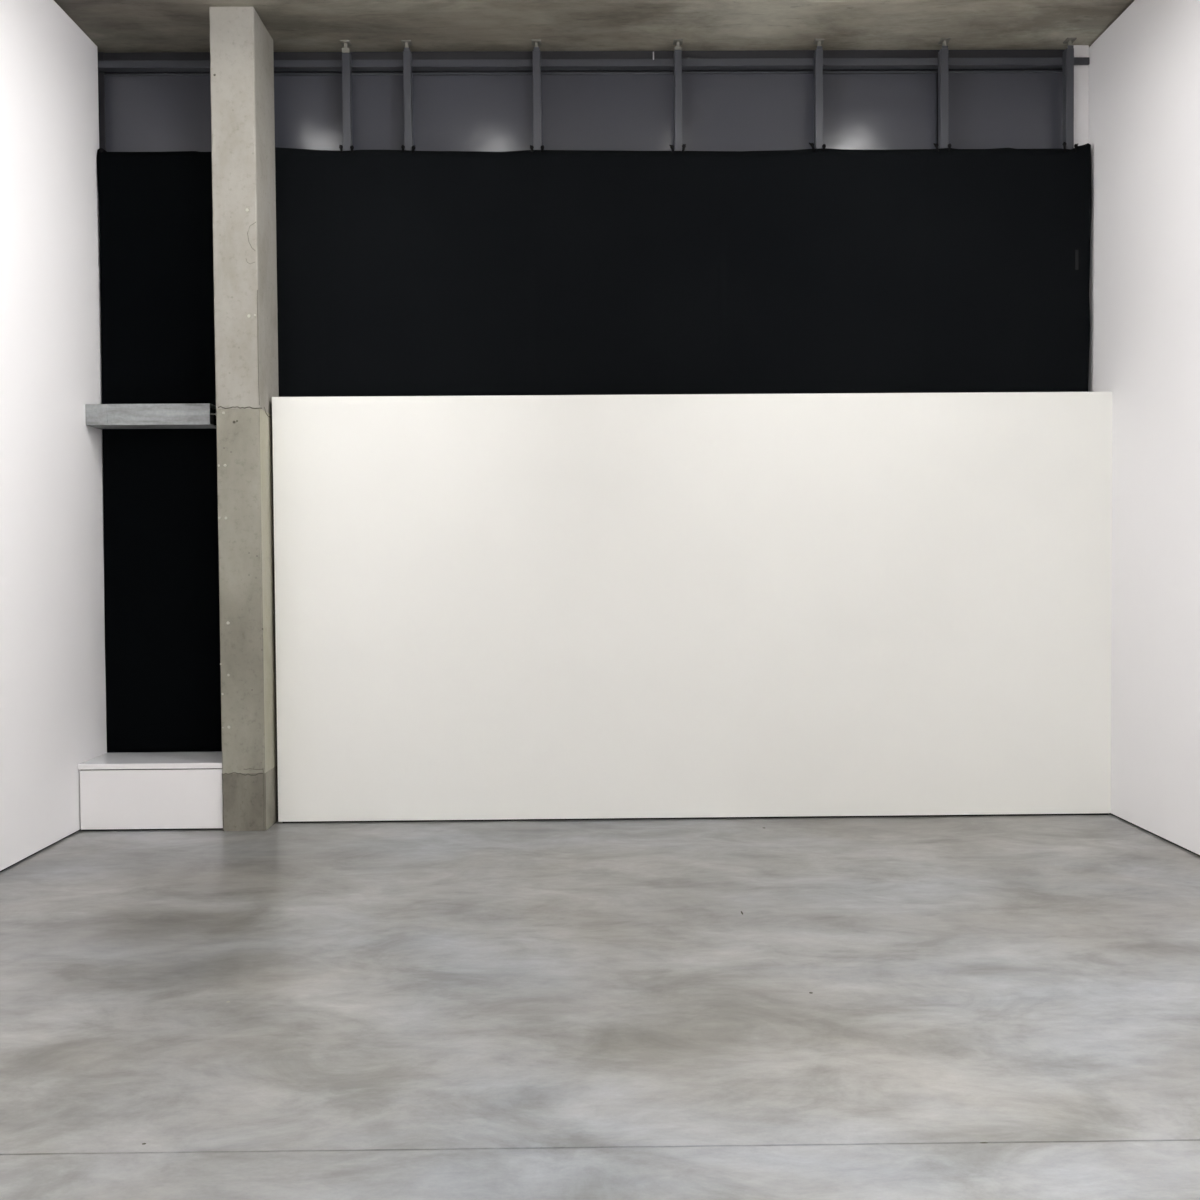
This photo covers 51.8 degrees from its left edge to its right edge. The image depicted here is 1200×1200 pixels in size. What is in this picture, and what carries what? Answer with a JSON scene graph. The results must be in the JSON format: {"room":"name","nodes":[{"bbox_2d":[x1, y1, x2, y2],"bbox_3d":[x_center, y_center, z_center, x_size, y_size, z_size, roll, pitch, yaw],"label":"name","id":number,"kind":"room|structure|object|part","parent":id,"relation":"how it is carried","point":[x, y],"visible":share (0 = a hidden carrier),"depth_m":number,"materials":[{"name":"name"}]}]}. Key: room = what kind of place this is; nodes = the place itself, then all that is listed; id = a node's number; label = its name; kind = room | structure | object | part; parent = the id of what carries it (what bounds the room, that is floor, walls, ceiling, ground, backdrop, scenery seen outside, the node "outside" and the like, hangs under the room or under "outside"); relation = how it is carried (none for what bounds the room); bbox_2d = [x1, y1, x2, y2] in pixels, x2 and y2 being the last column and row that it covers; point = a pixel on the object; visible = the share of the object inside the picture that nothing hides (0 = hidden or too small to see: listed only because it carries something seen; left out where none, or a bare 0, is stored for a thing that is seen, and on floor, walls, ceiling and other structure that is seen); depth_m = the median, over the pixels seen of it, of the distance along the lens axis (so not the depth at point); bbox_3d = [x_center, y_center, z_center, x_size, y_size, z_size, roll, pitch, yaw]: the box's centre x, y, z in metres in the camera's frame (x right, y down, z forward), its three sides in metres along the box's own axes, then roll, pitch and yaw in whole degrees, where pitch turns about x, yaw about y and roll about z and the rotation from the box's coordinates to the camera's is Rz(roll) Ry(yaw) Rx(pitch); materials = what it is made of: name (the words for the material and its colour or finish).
{"room":"studio","nodes":[
{"label":"studio","id":0,"kind":"room"},
{"bbox_2d":[0,0,106,870],"bbox_3d":[-3.229,-0.898,1.470,0.200,4.938,13.060,0,2,-1],"label":"wall","id":1,"kind":"structure","parent":0,"point":[53,680],"depth_m":7.15,"materials":[{"name":"white paint"}]},
{"bbox_2d":[0,829,80,871],"bbox_3d":[-3.211,1.577,1.534,0.178,0.013,13.050,0,2,-1],"label":"baseboard","id":2,"kind":"structure","parent":1,"relation":"attached to","point":[80,829],"depth_m":7.04,"materials":[{"name":"black"}]},
{"bbox_2d":[85,403,216,428],"bbox_3d":[-2.761,-1.160,7.810,0.880,0.130,0.231,0,2,-1],"label":"steel beam","id":3,"kind":"structure","parent":1,"relation":"attached to","point":[199,415],"depth_m":7.70,"materials":[{"name":"metal"}]},
{"bbox_3d":[-3.134,-1.152,7.693,0.132,0.128,0.006,0,2,-1],"label":"wall plate","id":4,"kind":"part","parent":3,"relation":"part of","materials":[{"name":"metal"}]},
{"bbox_3d":[-2.478,-1.162,7.819,0.008,0.118,0.219,0,2,-1],"label":"plate","id":5,"kind":"part","parent":3,"relation":"part of","materials":[{"name":"black metal"}]},
{"bbox_2d":[97,148,221,752],"bbox_3d":[-2.739,-0.951,7.940,0.936,3.868,0.018,0,2,-1],"label":"drape","id":6,"kind":"object","parent":1,"relation":"hanging from","point":[162,607],"visible":0.84,"depth_m":7.94,"materials":[{"name":"fabric"}]},
{"bbox_2d":[54,0,1133,52],"bbox_3d":[0.050,-3.500,1.504,7.001,0.200,13.600,0,2,-1],"label":"ceiling","id":7,"kind":"structure","parent":0,"point":[430,27],"depth_m":7.66,"materials":[{"name":"concrete"}]},
{"bbox_2d":[98,52,105,150],"bbox_3d":[-3.265,-2.979,8.042,0.098,1.150,0.011,0,2,-1],"label":"steel post","id":8,"kind":"object","parent":7,"relation":"attached to","point":[101,86],"visible":0.25,"depth_m":8.03,"materials":[{"name":"grey metal"}]},
{"bbox_2d":[340,40,351,150],"bbox_3d":[-1.621,-2.990,7.933,0.060,1.152,0.094,0,2,-1],"label":"steel post","id":9,"kind":"object","parent":7,"relation":"attached to","point":[346,55],"visible":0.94,"depth_m":7.91,"materials":[{"name":"metal"}]},
{"bbox_3d":[-1.626,-3.561,7.907,0.060,0.008,0.073,0,2,-1],"label":"ceiling plate","id":10,"kind":"part","parent":9,"relation":"part of","materials":[{"name":"metal"}]},
{"bbox_2d":[401,40,412,150],"bbox_3d":[-1.231,-2.993,7.938,0.060,1.152,0.094,0,2,-1],"label":"steel post","id":11,"kind":"object","parent":7,"relation":"attached to","point":[407,55],"visible":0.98,"depth_m":7.91,"materials":[{"name":"metal"}]},
{"bbox_3d":[-1.235,-3.564,7.911,0.060,0.008,0.073,0,2,-1],"label":"ceiling plate","id":12,"kind":"part","parent":11,"relation":"part of","materials":[{"name":"metal"}]},
{"bbox_2d":[531,39,541,149],"bbox_3d":[-0.403,-3.000,7.947,0.060,1.152,0.094,0,2,-1],"label":"steel post","id":13,"kind":"object","parent":7,"relation":"attached to","point":[537,143],"visible":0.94,"depth_m":7.92,"materials":[{"name":"metal"}]},
{"bbox_3d":[-0.407,-3.571,7.920,0.060,0.008,0.073,0,2,-1],"label":"ceiling plate","id":14,"kind":"part","parent":13,"relation":"part of","materials":[{"name":"metal"}]},
{"bbox_2d":[673,39,682,150],"bbox_3d":[0.504,-3.008,7.957,0.060,1.152,0.094,0,2,-1],"label":"steel post","id":15,"kind":"object","parent":7,"relation":"attached to","point":[678,50],"visible":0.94,"depth_m":7.93,"materials":[{"name":"metal"}]},
{"bbox_3d":[0.500,-3.579,7.930,0.060,0.008,0.073,0,2,-1],"label":"ceiling plate","id":16,"kind":"part","parent":15,"relation":"part of","materials":[{"name":"metal"}]},
{"bbox_2d":[813,38,824,148],"bbox_3d":[1.410,-3.015,7.967,0.060,1.152,0.094,0,2,-1],"label":"steel post","id":17,"kind":"object","parent":7,"relation":"attached to","point":[818,54],"visible":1,"depth_m":7.94,"materials":[{"name":"metal"}]},
{"bbox_2d":[275,142,1090,396],"bbox_3d":[0.432,-1.951,7.947,5.471,1.951,0.020,0,2,-1],"label":"cloth","id":18,"kind":"object","parent":17,"relation":"hanging from","point":[402,272],"visible":0.8,"depth_m":7.95,"materials":[{"name":"fabric"}]},
{"bbox_3d":[1.406,-3.586,7.940,0.060,0.008,0.073,0,2,-1],"label":"ceiling plate","id":19,"kind":"part","parent":17,"relation":"part of","materials":[{"name":"metal"}]},
{"bbox_2d":[938,38,950,148],"bbox_3d":[2.217,-3.022,7.975,0.060,1.152,0.094,0,2,-1],"label":"steel post","id":20,"kind":"object","parent":7,"relation":"attached to","point":[943,53],"visible":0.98,"depth_m":7.95,"materials":[{"name":"metal"}]},
{"bbox_3d":[2.213,-3.593,7.949,0.060,0.008,0.073,0,2,-1],"label":"ceiling plate","id":21,"kind":"part","parent":20,"relation":"part of","materials":[{"name":"metal"}]},
{"bbox_2d":[1062,38,1076,148],"bbox_3d":[3.027,-3.028,7.984,0.060,1.152,0.094,0,2,-1],"label":"steel post","id":22,"kind":"object","parent":7,"relation":"attached to","point":[1068,53],"visible":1,"depth_m":7.96,"materials":[{"name":"metal"}]},
{"bbox_3d":[3.023,-3.599,7.958,0.060,0.008,0.073,0,2,-1],"label":"ceiling plate","id":23,"kind":"part","parent":22,"relation":"part of","materials":[{"name":"metal"}]},
{"bbox_2d":[0,813,1199,1199],"bbox_3d":[0.090,1.604,1.646,7.001,0.101,13.600,0,2,-1],"label":"floor","id":24,"kind":"structure","parent":0,"point":[926,1007],"depth_m":4.41,"materials":[{"name":"concrete"}]},
{"bbox_2d":[78,751,222,830],"bbox_3d":[-2.742,1.197,7.800,0.878,0.414,0.512,0,2,-1],"label":"ledge","id":25,"kind":"object","parent":24,"relation":"on","point":[119,790],"visible":0.86,"depth_m":7.55,"materials":[{"name":"white paint"}]},
{"bbox_2d":[209,7,278,830],"bbox_3d":[-2.180,-1.076,7.695,0.280,4.955,0.478,0,2,-1],"label":"concrete column","id":26,"kind":"structure","parent":24,"relation":"on","point":[241,45],"depth_m":7.48,"materials":[{"name":"grey concrete"}]},
{"bbox_2d":[271,392,1111,822],"bbox_3d":[0.581,0.046,7.846,5.256,2.660,0.231,0,2,-1],"label":"wall","id":27,"kind":"structure","parent":24,"relation":"on","point":[821,605],"depth_m":7.73,"materials":[{"name":"white paint"}]},
{"bbox_2d":[274,73,937,143],"bbox_3d":[-0.113,-1.108,8.252,6.386,4.957,0.120,0,2,-1],"label":"wall","id":28,"kind":"structure","parent":0,"point":[805,73],"depth_m":8.15,"materials":[{"name":"grey metal"}]},
{"bbox_2d":[104,73,211,151],"bbox_3d":[-2.817,-2.841,8.064,0.984,1.166,0.013,0,2,-1],"label":"panel","id":29,"kind":"object","parent":28,"relation":"attached to","point":[144,112],"visible":0.24,"depth_m":8.06,"materials":[{"name":"grey glass"}]},
{"bbox_3d":[-2.822,-3.418,8.045,0.984,0.012,0.009,0,2,-1],"label":"trim","id":30,"kind":"part","parent":29,"relation":"part of","materials":[{"name":"grey paint"}]},
{"bbox_2d":[274,73,342,150],"bbox_3d":[-1.972,-2.848,8.075,0.692,1.166,0.017,0,2,-1],"label":"panel","id":31,"kind":"object","parent":28,"relation":"attached to","point":[308,108],"visible":0.26,"depth_m":8.07,"materials":[{"name":"grey glass"}]},
{"bbox_3d":[-1.976,-3.425,8.055,0.692,0.012,0.009,0,2,-1],"label":"trim","id":32,"kind":"part","parent":31,"relation":"part of","materials":[{"name":"grey paint"}]},
{"bbox_2d":[351,73,403,149],"bbox_3d":[-1.426,-2.853,8.079,0.383,1.166,0.014,0,2,-1],"label":"panel","id":33,"kind":"object","parent":28,"relation":"attached to","point":[377,98],"visible":0.34,"depth_m":8.07,"materials":[{"name":"grey"}]},
{"bbox_3d":[-1.431,-3.429,8.061,0.383,0.012,0.009,0,2,-1],"label":"trim","id":34,"kind":"part","parent":33,"relation":"part of","materials":[{"name":"grey paint"}]},
{"bbox_2d":[412,72,532,151],"bbox_3d":[-0.817,-2.858,8.089,0.820,1.166,0.020,0,2,-1],"label":"panel","id":35,"kind":"object","parent":28,"relation":"attached to","point":[477,111],"visible":0.42,"depth_m":8.09,"materials":[{"name":"grey glass"}]},
{"bbox_3d":[-0.822,-3.434,8.067,0.820,0.012,0.009,0,2,-1],"label":"trim","id":36,"kind":"part","parent":35,"relation":"part of","materials":[{"name":"grey paint"}]},
{"bbox_2d":[104,49,1064,73],"bbox_3d":[-0.129,-3.517,8.092,6.379,0.130,0.045,0,2,-1],"label":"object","id":37,"kind":"object","parent":28,"relation":"attached to","point":[148,56],"visible":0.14,"depth_m":8.07,"materials":[{"name":"grey metal"}]},
{"bbox_2d":[541,72,673,150],"bbox_3d":[0.050,-2.865,8.096,0.899,1.166,0.015,0,2,-1],"label":"panel","id":38,"kind":"object","parent":28,"relation":"attached to","point":[616,111],"visible":0.41,"depth_m":8.09,"materials":[{"name":"grey glass"}]},
{"bbox_3d":[0.046,-3.441,8.077,0.899,0.012,0.009,0,2,-1],"label":"trim","id":39,"kind":"part","parent":38,"relation":"part of","materials":[{"name":"grey paint"}]},
{"bbox_2d":[682,71,813,150],"bbox_3d":[0.957,-2.872,8.107,0.898,1.166,0.018,0,2,-1],"label":"panel","id":40,"kind":"object","parent":28,"relation":"attached to","point":[762,110],"visible":0.41,"depth_m":8.10,"materials":[{"name":"grey"}]},
{"bbox_3d":[0.952,-3.449,8.087,0.898,0.012,0.009,0,2,-1],"label":"trim","id":41,"kind":"part","parent":40,"relation":"part of","materials":[{"name":"grey paint"}]},
{"bbox_2d":[823,71,936,149],"bbox_3d":[1.813,-2.879,8.117,0.800,1.166,0.019,0,2,-1],"label":"panel","id":42,"kind":"object","parent":28,"relation":"attached to","point":[861,111],"visible":0.42,"depth_m":8.12,"materials":[{"name":"grey glass"}]},
{"bbox_3d":[1.809,-3.456,8.096,0.800,0.012,0.009,0,2,-1],"label":"trim","id":43,"kind":"part","parent":42,"relation":"part of","materials":[{"name":"grey paint"}]},
{"bbox_2d":[948,70,1062,148],"bbox_3d":[2.642,-2.886,8.125,0.842,1.166,0.016,0,2,-1],"label":"panel","id":44,"kind":"object","parent":28,"relation":"attached to","point":[987,109],"visible":0.37,"depth_m":8.12,"materials":[{"name":"grey glass"}]},
{"bbox_3d":[2.638,-3.462,8.105,0.842,0.012,0.009,0,2,-1],"label":"trim","id":45,"kind":"part","parent":44,"relation":"part of","materials":[{"name":"grey paint"}]},
{"bbox_2d":[1074,45,1088,145],"bbox_3d":[3.138,-1.133,8.227,0.116,4.957,0.240,0,2,-1],"label":"wall","id":46,"kind":"structure","parent":0,"point":[1081,72],"depth_m":8.05,"materials":[{"name":"white paint"}]},
{"bbox_2d":[1088,0,1199,854],"bbox_3d":[3.370,-0.949,1.622,0.200,4.928,13.220,0,2,-1],"label":"wall","id":47,"kind":"structure","parent":0,"point":[1144,68],"depth_m":7.19,"materials":[{"name":"white paint"}]},
{"bbox_2d":[98,52,1089,71],"bbox_3d":[-0.071,-3.494,8.018,6.494,0.088,0.076,0,2,-1],"label":"steel rail","id":48,"kind":"object","parent":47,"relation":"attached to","point":[1041,62],"visible":0.82,"depth_m":8.00,"materials":[{"name":"grey metal"}]},
{"bbox_2d":[1109,813,1199,855],"bbox_3d":[3.391,1.520,1.691,0.178,0.013,13.220,0,2,-1],"label":"baseboard","id":49,"kind":"structure","parent":47,"relation":"attached to","point":[1109,813],"depth_m":7.21,"materials":[{"name":"black"}]}
]}

